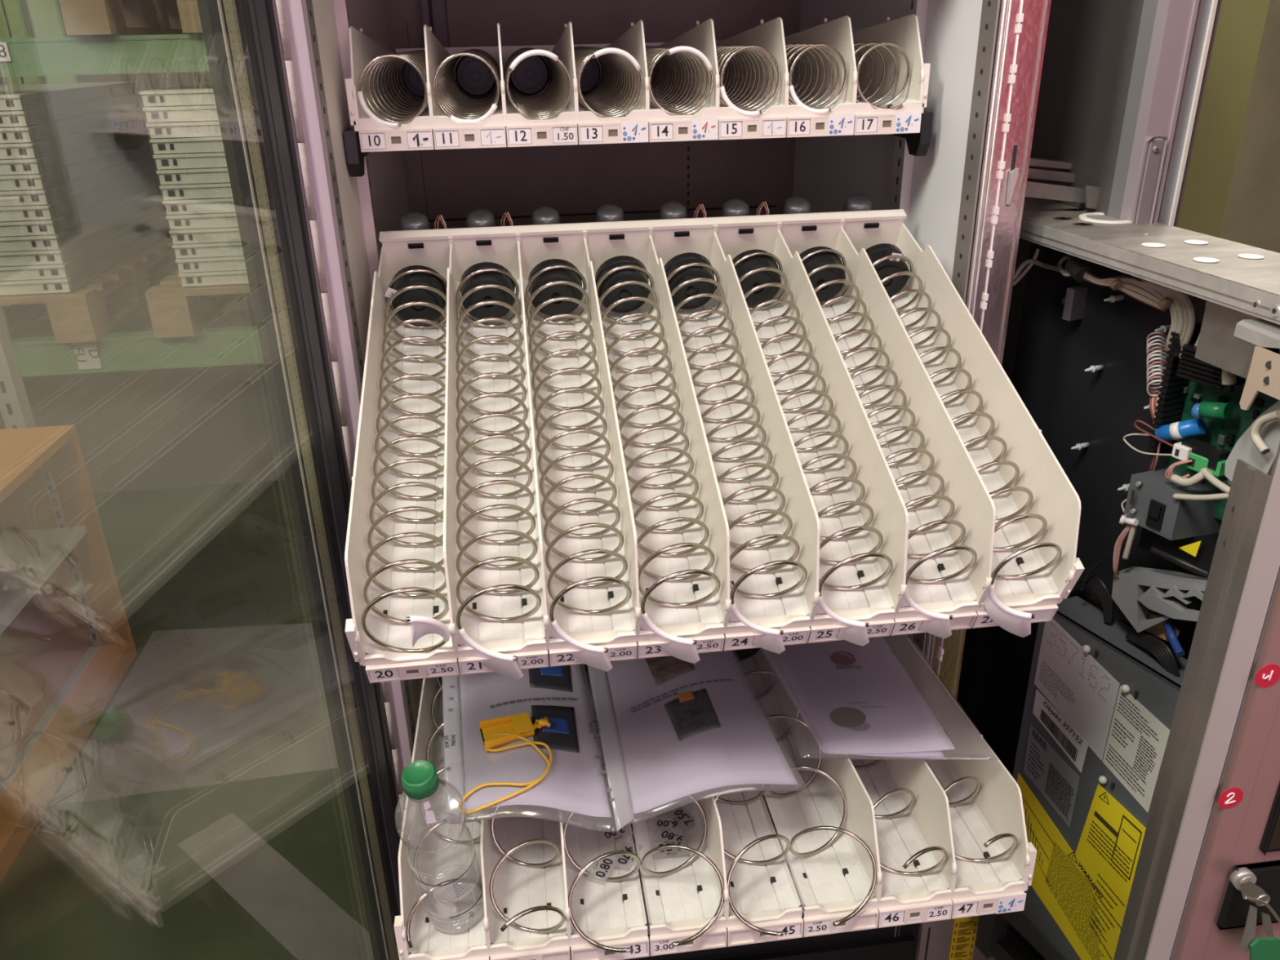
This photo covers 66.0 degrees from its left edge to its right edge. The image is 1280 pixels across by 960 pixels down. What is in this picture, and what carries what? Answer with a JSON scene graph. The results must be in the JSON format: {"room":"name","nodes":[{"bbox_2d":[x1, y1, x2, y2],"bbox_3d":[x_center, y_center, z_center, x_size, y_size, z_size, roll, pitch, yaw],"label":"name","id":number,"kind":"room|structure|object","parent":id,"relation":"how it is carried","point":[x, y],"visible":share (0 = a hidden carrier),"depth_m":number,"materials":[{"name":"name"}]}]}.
{"room":"warehouse workshop","nodes":[
{"label":"warehouse workshop","id":0,"kind":"room"},
{"bbox_2d":[0,0,253,320],"bbox_3d":[-0.664,-2.759,5.684,8.000,3.400,0.100,-4,24,-6],"label":"wall","id":1,"kind":"structure","parent":0,"point":[150,81],"depth_m":5.58,"materials":[{"name":"paint"}]},
{"bbox_2d":[0,309,804,959],"bbox_3d":[-0.038,0.695,2.181,8.000,0.050,9.200,-4,24,-6],"label":"floor","id":2,"kind":"structure","parent":0,"point":[111,878],"depth_m":2.11,"materials":[{"name":"green paint"}]},
{"bbox_2d":[0,0,24,84],"bbox_3d":[-3.144,-2.363,4.807,0.100,2.900,0.060,-4,24,-6],"label":"post","id":3,"kind":"object","parent":2,"relation":"on","point":[4,31],"visible":0.02,"depth_m":4.85,"materials":[{"name":"green paint"}]},
{"bbox_2d":[0,303,35,429],"bbox_3d":[-1.641,-0.326,2.521,0.050,1.600,0.052,-4,24,-6],"label":"upright","id":4,"kind":"object","parent":2,"relation":"on","point":[15,406],"visible":0.2,"depth_m":2.55,"materials":[{"name":"grey paint"}]},
{"bbox_2d":[0,0,43,84],"bbox_3d":[-3.079,-2.368,4.814,0.090,2.900,0.060,-4,24,-6],"label":"post","id":5,"kind":"object","parent":2,"relation":"on","point":[15,10],"visible":0.02,"depth_m":4.84,"materials":[{"name":"green paint"}]},
{"bbox_2d":[26,0,79,84],"bbox_3d":[-2.932,-2.378,4.830,0.140,2.900,0.060,-4,24,-6],"label":"post","id":6,"kind":"object","parent":2,"relation":"on","point":[46,17],"visible":0.02,"depth_m":4.86,"materials":[{"name":"green paint"}]},
{"bbox_2d":[0,424,137,884],"bbox_3d":[-1.577,0.413,2.011,0.550,0.667,1.110,-4,24,-6],"label":"cardboard box","id":7,"kind":"object","parent":2,"relation":"on","point":[67,645],"visible":1,"depth_m":2.44,"materials":[{"name":"brown cardboard"}]},
{"bbox_2d":[0,33,263,377],"bbox_3d":[-2.121,-1.247,3.373,2.900,2.600,1.080,-4,24,-6],"label":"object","id":8,"kind":"object","parent":2,"relation":"on","point":[160,53],"visible":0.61,"depth_m":3.18,"materials":[{"name":"green paint"}]},
{"bbox_2d":[0,237,177,343],"bbox_3d":[-2.173,-0.687,3.528,0.750,0.150,1.000,-4,24,-6],"label":"wooden pallet","id":9,"kind":"object","parent":8,"relation":"on","point":[87,313],"visible":0.56,"depth_m":3.32,"materials":[{"name":"brown wood"}]},
{"bbox_2d":[0,224,168,295],"bbox_3d":[-2.104,-0.795,3.519,0.506,0.042,1.006,-4,24,-6],"label":"crate","id":10,"kind":"object","parent":9,"relation":"on","point":[68,284],"visible":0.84,"depth_m":3.19,"materials":[{"name":"grey plastic"}]},
{"bbox_2d":[0,213,166,280],"bbox_3d":[-2.105,-0.836,3.501,0.506,0.042,1.006,-4,24,-6],"label":"crate","id":11,"kind":"object","parent":10,"relation":"on","point":[64,270],"visible":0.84,"depth_m":3.18,"materials":[{"name":"grey plastic"}]},
{"bbox_2d":[0,201,164,266],"bbox_3d":[-2.106,-0.876,3.482,0.506,0.042,1.006,-4,24,-6],"label":"crate","id":12,"kind":"object","parent":11,"relation":"on","point":[61,255],"visible":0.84,"depth_m":3.18,"materials":[{"name":"grey"}]},
{"bbox_2d":[0,190,161,251],"bbox_3d":[-2.107,-0.917,3.464,0.506,0.042,1.006,-4,24,-6],"label":"crate","id":13,"kind":"object","parent":12,"relation":"on","point":[60,240],"visible":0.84,"depth_m":3.17,"materials":[{"name":"grey plastic"}]},
{"bbox_2d":[0,178,159,236],"bbox_3d":[-2.108,-0.958,3.446,0.506,0.042,1.006,-4,24,-6],"label":"crate","id":14,"kind":"object","parent":13,"relation":"on","point":[60,224],"visible":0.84,"depth_m":3.17,"materials":[{"name":"grey plastic"}]},
{"bbox_2d":[0,167,156,221],"bbox_3d":[-2.109,-0.999,3.427,0.506,0.042,1.006,-4,24,-6],"label":"crate","id":15,"kind":"object","parent":14,"relation":"on","point":[51,211],"visible":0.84,"depth_m":3.17,"materials":[{"name":"grey plastic"}]},
{"bbox_2d":[0,155,154,206],"bbox_3d":[-2.110,-1.040,3.409,0.506,0.042,1.006,-4,24,-6],"label":"crate","id":16,"kind":"object","parent":15,"relation":"on","point":[63,190],"visible":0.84,"depth_m":3.16,"materials":[{"name":"grey plastic"}]},
{"bbox_2d":[0,142,151,191],"bbox_3d":[-2.111,-1.081,3.390,0.506,0.042,1.006,-4,24,-6],"label":"crate","id":17,"kind":"object","parent":16,"relation":"on","point":[48,179],"visible":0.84,"depth_m":3.16,"materials":[{"name":"grey plastic"}]},
{"bbox_2d":[0,130,149,174],"bbox_3d":[-2.112,-1.122,3.372,0.506,0.042,1.006,-4,24,-6],"label":"crate","id":18,"kind":"object","parent":17,"relation":"on","point":[45,163],"visible":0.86,"depth_m":3.16,"materials":[{"name":"grey"}]},
{"bbox_2d":[0,118,146,159],"bbox_3d":[-2.113,-1.163,3.353,0.506,0.042,1.006,-4,24,-6],"label":"crate","id":19,"kind":"object","parent":18,"relation":"on","point":[41,148],"visible":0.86,"depth_m":3.15,"materials":[{"name":"grey plastic"}]},
{"bbox_2d":[0,106,143,142],"bbox_3d":[-2.114,-1.204,3.335,0.506,0.042,1.006,-4,24,-6],"label":"crate","id":20,"kind":"object","parent":19,"relation":"on","point":[36,132],"visible":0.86,"depth_m":3.15,"materials":[{"name":"grey plastic"}]},
{"bbox_2d":[0,93,141,127],"bbox_3d":[-2.115,-1.245,3.317,0.506,0.042,1.006,-4,24,-6],"label":"crate","id":21,"kind":"object","parent":20,"relation":"on","point":[29,117],"visible":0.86,"depth_m":3.15,"materials":[{"name":"grey"}]},
{"bbox_2d":[0,81,138,110],"bbox_3d":[-2.115,-1.286,3.298,0.506,0.042,1.006,-4,24,-6],"label":"crate","id":22,"kind":"object","parent":21,"relation":"on","point":[19,96],"visible":1,"depth_m":3.23,"materials":[{"name":"grey plastic"}]},
{"bbox_2d":[58,0,202,35],"bbox_3d":[-1.319,-1.559,3.258,0.750,0.150,1.000,-4,24,-6],"label":"cardboard box","id":23,"kind":"object","parent":8,"relation":"on","point":[81,17],"visible":0.33,"depth_m":2.83,"materials":[{"name":"brown cardboard"}]},
{"bbox_2d":[144,267,250,337],"bbox_3d":[-1.241,-0.754,3.629,0.770,0.150,1.000,-4,24,-6],"label":"wooden pallet","id":24,"kind":"object","parent":8,"relation":"on","point":[175,310],"visible":0.16,"depth_m":3.15,"materials":[{"name":"brown wood"}]},
{"bbox_2d":[177,269,248,286],"bbox_3d":[-1.213,-0.858,3.616,0.629,0.042,1.006,-4,24,-6],"label":"crate","id":25,"kind":"object","parent":24,"relation":"on","point":[226,277],"visible":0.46,"depth_m":3.14,"materials":[{"name":"grey plastic"}]},
{"bbox_2d":[175,255,245,272],"bbox_3d":[-1.214,-0.899,3.597,0.629,0.042,1.006,-4,24,-6],"label":"crate","id":26,"kind":"object","parent":25,"relation":"on","point":[235,262],"visible":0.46,"depth_m":3.12,"materials":[{"name":"grey plastic"}]},
{"bbox_2d":[172,240,243,258],"bbox_3d":[-1.215,-0.940,3.579,0.629,0.042,1.006,-4,24,-6],"label":"crate","id":27,"kind":"object","parent":26,"relation":"on","point":[222,248],"visible":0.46,"depth_m":3.10,"materials":[{"name":"grey plastic"}]},
{"bbox_2d":[168,226,240,244],"bbox_3d":[-1.216,-0.981,3.560,0.629,0.042,1.006,-4,24,-6],"label":"crate","id":28,"kind":"object","parent":27,"relation":"on","point":[224,233],"visible":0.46,"depth_m":3.09,"materials":[{"name":"grey plastic"}]},
{"bbox_2d":[165,212,238,229],"bbox_3d":[-1.217,-1.022,3.542,0.629,0.042,1.006,-4,24,-6],"label":"crate","id":29,"kind":"object","parent":28,"relation":"on","point":[181,221],"visible":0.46,"depth_m":3.07,"materials":[{"name":"grey plastic"}]},
{"bbox_2d":[162,197,235,214],"bbox_3d":[-1.218,-1.063,3.524,0.629,0.042,1.006,-4,24,-6],"label":"crate","id":30,"kind":"object","parent":29,"relation":"on","point":[215,205],"visible":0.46,"depth_m":3.05,"materials":[{"name":"grey plastic"}]},
{"bbox_2d":[159,182,232,199],"bbox_3d":[-1.219,-1.104,3.505,0.629,0.042,1.006,-4,24,-6],"label":"crate","id":31,"kind":"object","parent":30,"relation":"on","point":[202,190],"visible":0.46,"depth_m":3.03,"materials":[{"name":"grey plastic"}]},
{"bbox_2d":[155,167,230,184],"bbox_3d":[-1.220,-1.145,3.487,0.629,0.042,1.006,-4,24,-6],"label":"crate","id":32,"kind":"object","parent":31,"relation":"on","point":[207,175],"visible":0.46,"depth_m":3.01,"materials":[{"name":"grey plastic"}]},
{"bbox_2d":[152,151,226,169],"bbox_3d":[-1.221,-1.186,3.468,0.629,0.042,1.006,-4,24,-6],"label":"crate","id":33,"kind":"object","parent":32,"relation":"on","point":[207,159],"visible":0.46,"depth_m":3.00,"materials":[{"name":"grey plastic"}]},
{"bbox_2d":[149,136,224,154],"bbox_3d":[-1.222,-1.227,3.450,0.629,0.042,1.006,-4,24,-6],"label":"crate","id":34,"kind":"object","parent":33,"relation":"on","point":[202,144],"visible":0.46,"depth_m":2.98,"materials":[{"name":"grey plastic"}]},
{"bbox_2d":[146,120,221,137],"bbox_3d":[-1.223,-1.268,3.432,0.629,0.042,1.006,-4,24,-6],"label":"crate","id":35,"kind":"object","parent":34,"relation":"on","point":[189,128],"visible":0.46,"depth_m":2.96,"materials":[{"name":"grey plastic"}]},
{"bbox_2d":[142,104,218,122],"bbox_3d":[-1.224,-1.309,3.413,0.629,0.042,1.006,-4,24,-6],"label":"crate","id":36,"kind":"object","parent":35,"relation":"on","point":[197,112],"visible":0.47,"depth_m":2.94,"materials":[{"name":"grey"}]},
{"bbox_2d":[139,80,215,106],"bbox_3d":[-1.224,-1.350,3.395,0.629,0.042,1.006,-4,24,-6],"label":"crate","id":37,"kind":"object","parent":36,"relation":"on","point":[201,93],"visible":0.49,"depth_m":2.92,"materials":[{"name":"grey plastic"}]},
{"bbox_2d":[0,363,284,493],"bbox_3d":[-2.045,-0.208,3.594,2.650,0.520,0.100,-4,24,-6],"label":"board","id":38,"kind":"object","parent":2,"relation":"on","point":[156,428],"visible":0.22,"depth_m":3.59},
{"bbox_2d":[50,622,337,806],"bbox_3d":[-0.564,0.514,2.546,1.540,0.002,0.700,-4,24,-6],"label":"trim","id":39,"kind":"structure","parent":2,"relation":"on","point":[197,707],"depth_m":2.41,"materials":[{"name":"grey paint"}]},
{"bbox_2d":[177,812,373,959],"bbox_3d":[-0.554,0.853,1.793,0.950,0.002,0.120,18,31,37],"label":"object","id":40,"kind":"structure","parent":2,"relation":"on","point":[306,922],"depth_m":1.91,"materials":[{"name":"grey paint"}]},
{"bbox_2d":[271,0,1222,959],"bbox_3d":[0.065,-0.095,1.458,0.960,1.980,0.736,-4,24,-6],"label":"vending machine","id":41,"kind":"object","parent":2,"relation":"on","point":[1089,105],"visible":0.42,"depth_m":1.13,"materials":[{"name":"grey"}]},
{"bbox_2d":[196,0,401,959],"bbox_3d":[-0.410,0.219,0.675,0.044,1.930,0.786,5,25,14],"label":"door","id":42,"kind":"structure","parent":41,"relation":"attached to","point":[240,37],"depth_m":0.92,"materials":[{"name":"black"}]},
{"bbox_2d":[342,14,933,177],"bbox_3d":[-0.024,-0.506,1.263,0.632,0.144,0.520,-4,24,-6],"label":"tray","id":43,"kind":"object","parent":41,"relation":"in","point":[846,117],"depth_m":1.08,"materials":[{"name":"metal"}]},
{"bbox_2d":[622,127,635,141],"bbox_3d":[-0.012,-0.366,1.041,0.013,0.014,0.001,-4,24,-6],"label":"print","id":44,"kind":"object","parent":43,"relation":"attached to","point":[628,133],"depth_m":1.04,"materials":[{"name":"blue"}]},
{"bbox_2d":[693,124,705,138],"bbox_3d":[0.063,-0.371,1.049,0.013,0.014,0.001,-4,24,-6],"label":"print","id":45,"kind":"object","parent":43,"relation":"attached to","point":[699,131],"depth_m":1.05,"materials":[{"name":"blue"}]},
{"bbox_2d":[829,120,840,133],"bbox_3d":[0.211,-0.382,1.065,0.013,0.014,0.001,-4,24,-6],"label":"print","id":46,"kind":"object","parent":43,"relation":"attached to","point":[834,125],"depth_m":1.07,"materials":[{"name":"blue"}]},
{"bbox_2d":[896,118,907,131],"bbox_3d":[0.286,-0.387,1.073,0.013,0.014,0.001,-4,24,-6],"label":"print","id":47,"kind":"object","parent":43,"relation":"attached to","point":[901,123],"depth_m":1.07,"materials":[{"name":"blue"}]},
{"bbox_2d":[344,193,1084,683],"bbox_3d":[0.039,-0.084,1.004,0.614,0.315,0.550,-4,24,-6],"label":"tray","id":48,"kind":"object","parent":41,"relation":"in","point":[851,231],"depth_m":0.94,"materials":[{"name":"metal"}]},
{"bbox_2d":[394,618,1036,959],"bbox_3d":[0.048,0.291,1.170,0.614,0.118,0.594,-4,23,-6],"label":"tray","id":49,"kind":"object","parent":41,"relation":"in","point":[824,887],"depth_m":1.00,"materials":[{"name":"metal"}]},
{"bbox_2d":[395,760,483,933],"bbox_3d":[-0.183,0.333,0.907,0.063,0.208,0.087,5,25,14],"label":"water bottle","id":50,"kind":"object","parent":49,"relation":"on","point":[420,779],"visible":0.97,"depth_m":0.85,"materials":[{"name":"clear plastic"}]},
{"bbox_2d":[412,850,483,918],"bbox_3d":[-0.179,0.378,0.916,0.061,0.053,0.030,-7,35,-4],"label":"print","id":51,"kind":"object","parent":50,"relation":"attached to","point":[413,873],"depth_m":0.91,"materials":[{"name":"grey"}]},
{"bbox_2d":[444,649,620,832],"bbox_3d":[-0.145,0.234,1.124,0.173,0.014,0.485,-5,25,-8],"label":"pouch","id":52,"kind":"object","parent":49,"relation":"on","point":[574,782],"visible":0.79,"depth_m":1.02,"materials":[{"name":"clear plastic"}]},
{"bbox_2d":[457,711,552,813],"bbox_3d":[-0.136,0.284,1.000,0.095,0.018,0.131,-4,24,-6],"label":"key fob","id":53,"kind":"object","parent":52,"relation":"on","point":[495,733],"visible":0.98,"depth_m":1.03,"materials":[{"name":"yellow plastic"}]},
{"bbox_2d":[528,652,572,691],"bbox_3d":[-0.106,0.223,1.150,0.050,0.007,0.080,-4,24,-6],"label":"picture","id":54,"kind":"object","parent":52,"relation":"on","point":[553,678],"depth_m":1.14,"materials":[{"name":"grey paper"}]},
{"bbox_2d":[540,662,564,676],"bbox_3d":[-0.104,0.221,1.153,0.028,0.004,0.030,-4,24,-6],"label":"picture","id":55,"kind":"object","parent":52,"relation":"on","point":[553,671],"depth_m":1.15,"materials":[{"name":"blue paper"}]},
{"bbox_2d":[540,716,568,733],"bbox_3d":[-0.091,0.263,1.056,0.029,0.006,0.027,-4,24,-6],"label":"picture","id":56,"kind":"object","parent":52,"relation":"on","point":[559,725],"depth_m":1.05,"materials":[{"name":"blue paper"}]},
{"bbox_2d":[531,705,579,752],"bbox_3d":[-0.091,0.265,1.052,0.047,0.009,0.078,-4,24,-6],"label":"picture","id":57,"kind":"object","parent":52,"relation":"on","point":[562,735],"depth_m":1.05,"materials":[{"name":"grey paper"}]},
{"bbox_2d":[593,858,612,876],"bbox_3d":[-0.038,0.395,1.004,0.020,0.001,0.036,9,26,21],"label":"price card","id":58,"kind":"object","parent":49,"relation":"on","point":[604,864],"visible":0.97,"depth_m":1.00,"materials":[{"name":"black"}]},
{"bbox_2d":[604,826,625,840],"bbox_3d":[-0.026,0.375,1.046,0.036,0.001,0.020,-13,27,-24],"label":"price card","id":59,"kind":"object","parent":49,"relation":"on","point":[620,831],"visible":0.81,"depth_m":1.04,"materials":[{"name":"black"}]},
{"bbox_2d":[617,846,636,863],"bbox_3d":[-0.013,0.388,1.019,0.020,0.001,0.036,9,26,21],"label":"price card","id":60,"kind":"object","parent":49,"relation":"on","point":[629,848],"visible":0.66,"depth_m":1.01,"materials":[{"name":"black"}]},
{"bbox_2d":[657,819,677,831],"bbox_3d":[0.029,0.371,1.060,0.036,0.001,0.020,2,24,8],"label":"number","id":61,"kind":"object","parent":49,"relation":"on","point":[664,821],"visible":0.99,"depth_m":1.06,"materials":[{"name":"black"}]},
{"bbox_2d":[658,842,679,855],"bbox_3d":[0.032,0.384,1.027,0.037,0.001,0.021,-4,24,-6],"label":"price card","id":62,"kind":"object","parent":49,"relation":"on","point":[678,843],"visible":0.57,"depth_m":1.02,"materials":[{"name":"black"}]},
{"bbox_2d":[661,831,683,844],"bbox_3d":[0.034,0.378,1.042,0.036,0.001,0.020,9,26,21],"label":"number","id":63,"kind":"object","parent":49,"relation":"on","point":[664,832],"visible":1,"depth_m":1.04,"materials":[{"name":"black"}]},
{"bbox_2d":[674,809,693,825],"bbox_3d":[0.046,0.367,1.069,0.020,0.001,0.036,-18,29,-33],"label":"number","id":64,"kind":"object","parent":49,"relation":"on","point":[676,811],"visible":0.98,"depth_m":1.07,"materials":[{"name":"black"}]},
{"bbox_2d":[588,635,804,830],"bbox_3d":[0.035,0.219,1.136,0.208,0.016,0.472,-4,24,-6],"label":"pouch","id":65,"kind":"object","parent":49,"relation":"on","point":[684,728],"visible":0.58,"depth_m":1.03,"materials":[{"name":"white paper"}]},
{"bbox_2d":[644,655,695,684],"bbox_3d":[0.035,0.213,1.138,0.050,0.006,0.064,-7,25,-13],"label":"picture","id":66,"kind":"object","parent":65,"relation":"on","point":[661,670],"depth_m":1.12},
{"bbox_2d":[677,690,694,702],"bbox_3d":[0.050,0.237,1.078,0.019,0.001,0.014,-10,26,-18],"label":"picture","id":67,"kind":"object","parent":65,"relation":"on","point":[682,695],"depth_m":1.08,"materials":[{"name":"orange paper"}]},
{"bbox_2d":[664,688,720,740],"bbox_3d":[0.055,0.250,1.053,0.053,0.004,0.082,-4,24,-6],"label":"picture","id":68,"kind":"object","parent":65,"relation":"on","point":[690,713],"depth_m":1.05},
{"bbox_2d":[761,626,995,759],"bbox_3d":[0.242,0.226,1.125,0.191,0.016,0.329,-4,24,-6],"label":"pouch","id":69,"kind":"object","parent":49,"relation":"on","point":[853,699],"visible":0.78,"depth_m":1.08,"materials":[{"name":"white paper"}]},
{"bbox_2d":[830,706,866,727],"bbox_3d":[0.224,0.255,1.061,0.038,0.001,0.034,-4,24,-6],"label":"picture","id":70,"kind":"object","parent":69,"relation":"on","point":[840,717],"depth_m":1.06,"materials":[{"name":"grey"}]},
{"bbox_2d":[998,902,1010,912],"bbox_3d":[0.360,0.421,0.973,0.013,0.014,0.001,-4,23,-6],"label":"print","id":71,"kind":"object","parent":49,"relation":"attached to","point":[1000,902],"depth_m":0.97},
{"bbox_2d":[964,196,1279,959],"bbox_3d":[0.696,-0.021,1.116,0.513,1.800,0.695,-4,24,-6],"label":"door","id":72,"kind":"structure","parent":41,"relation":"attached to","point":[1136,726],"depth_m":1.03,"materials":[{"name":"grey metal"}]},
{"bbox_2d":[1129,480,1142,513],"bbox_3d":[0.510,0.018,1.013,0.005,0.036,0.005,-12,26,-23],"label":"socket","id":73,"kind":"object","parent":72,"relation":"attached to","point":[1135,486],"depth_m":1.02,"materials":[{"name":"metal"}]},
{"bbox_2d":[1145,498,1166,530],"bbox_3d":[0.521,0.035,0.998,0.006,0.028,0.016,-12,26,-23],"label":"rocker switch","id":74,"kind":"object","parent":72,"relation":"attached to","point":[1155,508],"depth_m":1.00,"materials":[{"name":"black plastic"}]},
{"bbox_2d":[1146,322,1244,457],"bbox_3d":[0.546,-0.077,0.959,0.038,0.135,0.073,-12,26,-23],"label":"wiring","id":75,"kind":"object","parent":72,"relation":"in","point":[1197,412],"depth_m":0.97,"materials":[{"name":"multicoloured plastic"}]},
{"bbox_2d":[1239,880,1279,959],"bbox_3d":[0.576,0.413,0.920,0.079,0.130,0.027,-4,24,-6],"label":"bunch","id":76,"kind":"object","parent":72,"relation":"hanging from","point":[1268,948],"visible":1,"depth_m":0.91,"materials":[{"name":"silver metal"}]},
{"bbox_2d":[1177,0,1270,237],"bbox_3d":[0.832,-0.513,1.957,0.449,2.300,0.350,-4,24,-6],"label":"locker","id":77,"kind":"object","parent":2,"relation":"on","point":[1241,24],"visible":0.03,"depth_m":1.73,"materials":[{"name":"yellow metal"}]},
{"bbox_2d":[1218,0,1279,253],"bbox_3d":[2.145,-1.885,3.598,3.000,3.400,0.100,-4,24,-6],"label":"wall partition","id":78,"kind":"structure","parent":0,"point":[1251,215],"depth_m":3.87,"materials":[{"name":"beige paint"}]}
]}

